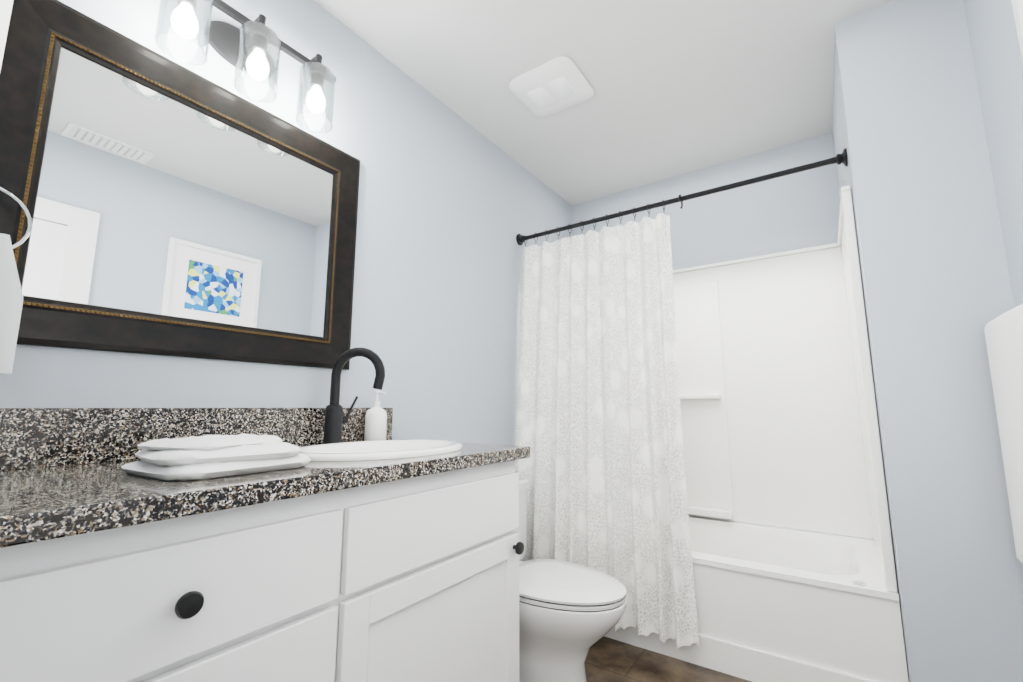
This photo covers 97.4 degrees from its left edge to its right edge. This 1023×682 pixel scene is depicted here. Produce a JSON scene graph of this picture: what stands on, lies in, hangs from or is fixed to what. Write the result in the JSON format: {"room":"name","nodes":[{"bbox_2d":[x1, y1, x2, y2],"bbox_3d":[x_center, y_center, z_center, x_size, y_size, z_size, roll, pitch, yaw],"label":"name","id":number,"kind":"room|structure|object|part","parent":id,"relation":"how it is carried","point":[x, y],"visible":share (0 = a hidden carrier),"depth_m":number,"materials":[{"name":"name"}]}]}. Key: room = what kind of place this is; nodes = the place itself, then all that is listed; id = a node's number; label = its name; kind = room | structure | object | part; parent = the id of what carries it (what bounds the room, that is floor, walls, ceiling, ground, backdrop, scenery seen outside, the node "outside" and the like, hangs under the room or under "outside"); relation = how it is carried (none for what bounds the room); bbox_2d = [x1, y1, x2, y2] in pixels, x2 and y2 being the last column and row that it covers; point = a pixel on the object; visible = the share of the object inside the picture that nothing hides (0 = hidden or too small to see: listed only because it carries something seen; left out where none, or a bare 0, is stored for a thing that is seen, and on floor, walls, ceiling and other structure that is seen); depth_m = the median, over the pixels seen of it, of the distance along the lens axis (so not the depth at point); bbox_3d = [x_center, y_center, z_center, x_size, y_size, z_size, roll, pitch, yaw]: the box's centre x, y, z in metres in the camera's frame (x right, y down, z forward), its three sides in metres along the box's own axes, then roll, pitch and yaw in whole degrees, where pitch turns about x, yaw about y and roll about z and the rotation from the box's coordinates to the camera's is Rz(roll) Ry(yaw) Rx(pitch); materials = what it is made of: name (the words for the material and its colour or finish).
{"room":"bathroom","nodes":[
{"label":"bathroom","id":0,"kind":"room"},
{"bbox_2d":[0,0,572,445],"bbox_3d":[-0.758,-0.003,1.455,0.120,2.440,4.255,-6,-10,34],"label":"wall","id":1,"kind":"structure","parent":0,"point":[452,204],"depth_m":1.81,"materials":[{"name":"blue paint"}]},
{"bbox_2d":[0,187,31,373],"bbox_3d":[-1.052,-0.131,0.869,0.074,0.384,0.147,-6,-10,34],"label":"towel ring","id":2,"kind":"object","parent":1,"relation":"attached to","point":[11,299],"visible":0.98,"depth_m":0.89,"materials":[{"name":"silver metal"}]},
{"bbox_2d":[0,0,359,369],"bbox_3d":[-0.831,-0.345,1.272,0.019,0.793,0.908,-6,-10,34],"label":"mirror","id":3,"kind":"object","parent":1,"relation":"attached to","point":[175,209],"visible":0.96,"depth_m":1.16,"materials":[{"name":"black wood"}]},
{"label":"glass","id":4,"kind":"part","parent":3,"relation":"part of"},
{"bbox_2d":[0,408,392,470],"bbox_3d":[-0.784,0.248,1.250,0.021,0.123,1.137,-6,-10,34],"label":"backsplash","id":5,"kind":"structure","parent":1,"relation":"attached to","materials":[{"name":"stone"}]},
{"bbox_2d":[155,0,335,132],"bbox_3d":[-0.755,-0.830,1.313,0.178,0.245,0.540,-6,-10,34],"label":"sconce","id":6,"kind":"object","parent":1,"relation":"attached to","point":[239,49],"visible":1,"depth_m":1.29,"materials":[{"name":"black"}]},
{"bbox_2d":[515,148,847,647],"bbox_3d":[0.634,0.255,1.983,1.527,1.914,0.206,-6,-10,34],"label":"shower curtain","id":7,"kind":"object","parent":1,"relation":"attached to","point":[601,469],"visible":0.92,"depth_m":2.10,"materials":[{"name":"white fabric"}]},
{"bbox_2d":[313,0,893,204],"bbox_3d":[0.060,-1.322,1.076,2.110,0.060,4.255,-6,-10,34],"label":"ceiling","id":8,"kind":"structure","parent":0,"point":[680,87],"depth_m":1.94,"materials":[{"name":"white paint"}]},
{"bbox_2d":[509,55,593,116],"bbox_3d":[0.183,-1.134,2.035,0.310,0.032,0.310,-6,-10,34],"label":"ceiling vent","id":9,"kind":"object","parent":8,"relation":"in","point":[554,85],"visible":0.98,"depth_m":2.00,"materials":[{"name":"white plastic"}]},
{"bbox_2d":[585,636,751,681],"bbox_3d":[0.060,1.151,0.712,2.110,0.060,4.255,-6,-10,34],"label":"floor","id":10,"kind":"structure","parent":0,"point":[609,660],"depth_m":1.75,"materials":[{"name":"wood"}]},
{"bbox_2d":[0,347,529,681],"bbox_3d":[-0.527,0.569,1.073,0.591,1.197,1.217,-6,-10,34],"label":"bathroom vanity","id":11,"kind":"object","parent":10,"relation":"on","point":[347,553],"visible":1,"depth_m":0.85,"materials":[{"name":"white wood"}]},
{"bbox_3d":[-0.500,0.393,0.681,0.019,0.168,0.540,-6,-10,34],"label":"drawer","id":12,"kind":"part","parent":11,"relation":"part of","materials":[{"name":"white wood"}]},
{"bbox_3d":[-0.481,0.391,0.667,0.028,0.037,0.037,-6,-10,34],"label":"knob","id":13,"kind":"part","parent":11,"relation":"part of","materials":[{"name":"black metal"}]},
{"bbox_3d":[-0.500,0.573,0.654,0.019,0.169,0.540,-6,-10,34],"label":"drawer","id":14,"kind":"part","parent":11,"relation":"part of","materials":[{"name":"white wood"}]},
{"bbox_2d":[0,439,529,547],"bbox_3d":[-0.528,0.308,1.111,0.590,0.035,1.217,-6,-10,34],"label":"countertop","id":15,"kind":"structure","parent":11,"relation":"on","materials":[{"name":"stone"}]},
{"bbox_2d":[121,433,310,480],"bbox_3d":[-0.591,0.225,0.920,0.266,0.071,0.285,-6,-10,34],"label":"towel stack","id":16,"kind":"object","parent":15,"relation":"on","point":[198,457],"visible":1,"depth_m":0.83,"materials":[{"name":"white fabric"}]},
{"bbox_2d":[323,347,384,443],"bbox_3d":[-0.506,0.177,1.435,0.178,0.317,0.116,-6,-10,34],"label":"faucet","id":17,"kind":"object","parent":15,"relation":"on","point":[334,418],"depth_m":1.43,"materials":[{"name":"black metal"}]},
{"bbox_2d":[364,391,386,440],"bbox_3d":[-0.475,0.266,1.583,0.080,0.183,0.074,-6,-10,34],"label":"soap dispenser","id":18,"kind":"object","parent":15,"relation":"on","point":[375,422],"visible":0.79,"depth_m":1.55,"materials":[{"name":"white plastic"}]},
{"bbox_2d":[299,440,462,460],"bbox_3d":[-0.372,0.388,1.277,0.399,0.178,0.536,-6,-10,34],"label":"sink","id":19,"kind":"object","parent":15,"relation":"in","point":[381,450],"depth_m":1.29,"materials":[{"name":"white ceramic"}]},
{"bbox_3d":[-0.161,0.810,1.115,0.019,0.503,0.624,-6,-10,34],"label":"door","id":20,"kind":"part","parent":11,"relation":"part of","materials":[{"name":"white wood"}]},
{"bbox_3d":[-0.161,0.464,1.165,0.019,0.168,0.624,-6,-10,34],"label":"drawer","id":21,"kind":"part","parent":11,"relation":"part of","materials":[{"name":"white wood"}]},
{"bbox_3d":[0.019,0.627,1.362,0.028,0.037,0.037,-6,-10,34],"label":"knob door","id":22,"kind":"part","parent":11,"relation":"part of","materials":[{"name":"black metal"}]},
{"bbox_2d":[515,478,625,681],"bbox_3d":[0.080,0.930,1.742,0.745,0.678,0.495,-6,-10,34],"label":"toilet","id":23,"kind":"object","parent":10,"relation":"on","point":[570,614],"visible":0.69,"depth_m":1.56,"materials":[{"name":"white ceramic"}]},
{"bbox_2d":[605,185,908,681],"bbox_3d":[0.849,0.425,2.272,1.524,1.830,0.747,-6,-10,34],"label":"bathtub","id":24,"kind":"object","parent":10,"relation":"on","point":[794,573],"visible":0.56,"depth_m":2.23,"materials":[{"name":"white plastic"}]},
{"bbox_2d":[572,132,839,269],"bbox_3d":[1.098,0.176,2.671,1.530,2.440,0.120,-6,-10,34],"label":"wall","id":25,"kind":"structure","parent":0,"point":[798,210],"depth_m":2.57,"materials":[{"name":"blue paint"}]},
{"bbox_2d":[832,0,1022,681],"bbox_3d":[1.681,0.044,1.775,0.460,2.440,0.945,-6,-10,34],"label":"wall","id":26,"kind":"structure","parent":0,"point":[909,135],"depth_m":1.44,"materials":[{"name":"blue paint"}]},
{"bbox_2d":[963,0,1022,306],"bbox_3d":[0.609,-0.224,-0.051,0.120,2.440,3.310,-6,-10,34],"label":"wall","id":27,"kind":"structure","parent":0,"point":[995,48],"depth_m":1.30,"materials":[{"name":"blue paint"}]},
{"bbox_2d":[984,304,1022,562],"bbox_3d":[1.257,0.228,1.021,0.096,0.656,0.658,-6,-10,34],"label":"towel","id":28,"kind":"object","parent":27,"relation":"attached to","point":[1004,337],"visible":1,"depth_m":1.17,"materials":[{"name":"white fabric"}]},
{"bbox_2d":[1011,0,1022,61],"bbox_3d":[1.102,-0.647,0.859,0.022,0.540,0.550,-6,-10,34],"label":"picture frame","id":29,"kind":"object","parent":27,"relation":"attached to","point":[1017,6],"depth_m":1.09,"materials":[{"name":"white"}]},
{"bbox_3d":[-0.766,-0.143,0.500,0.965,2.440,0.120,-6,-10,34],"label":"wall","id":30,"kind":"structure","parent":0,"visible":0},
{"bbox_2d":[0,0,12,70],"bbox_3d":[-0.362,0.009,0.193,0.020,2.050,0.147,-6,-10,34],"label":"door frame","id":31,"kind":"structure","parent":30,"relation":"attached to","point":[5,9],"depth_m":0.28,"materials":[{"name":"white"}]}
]}

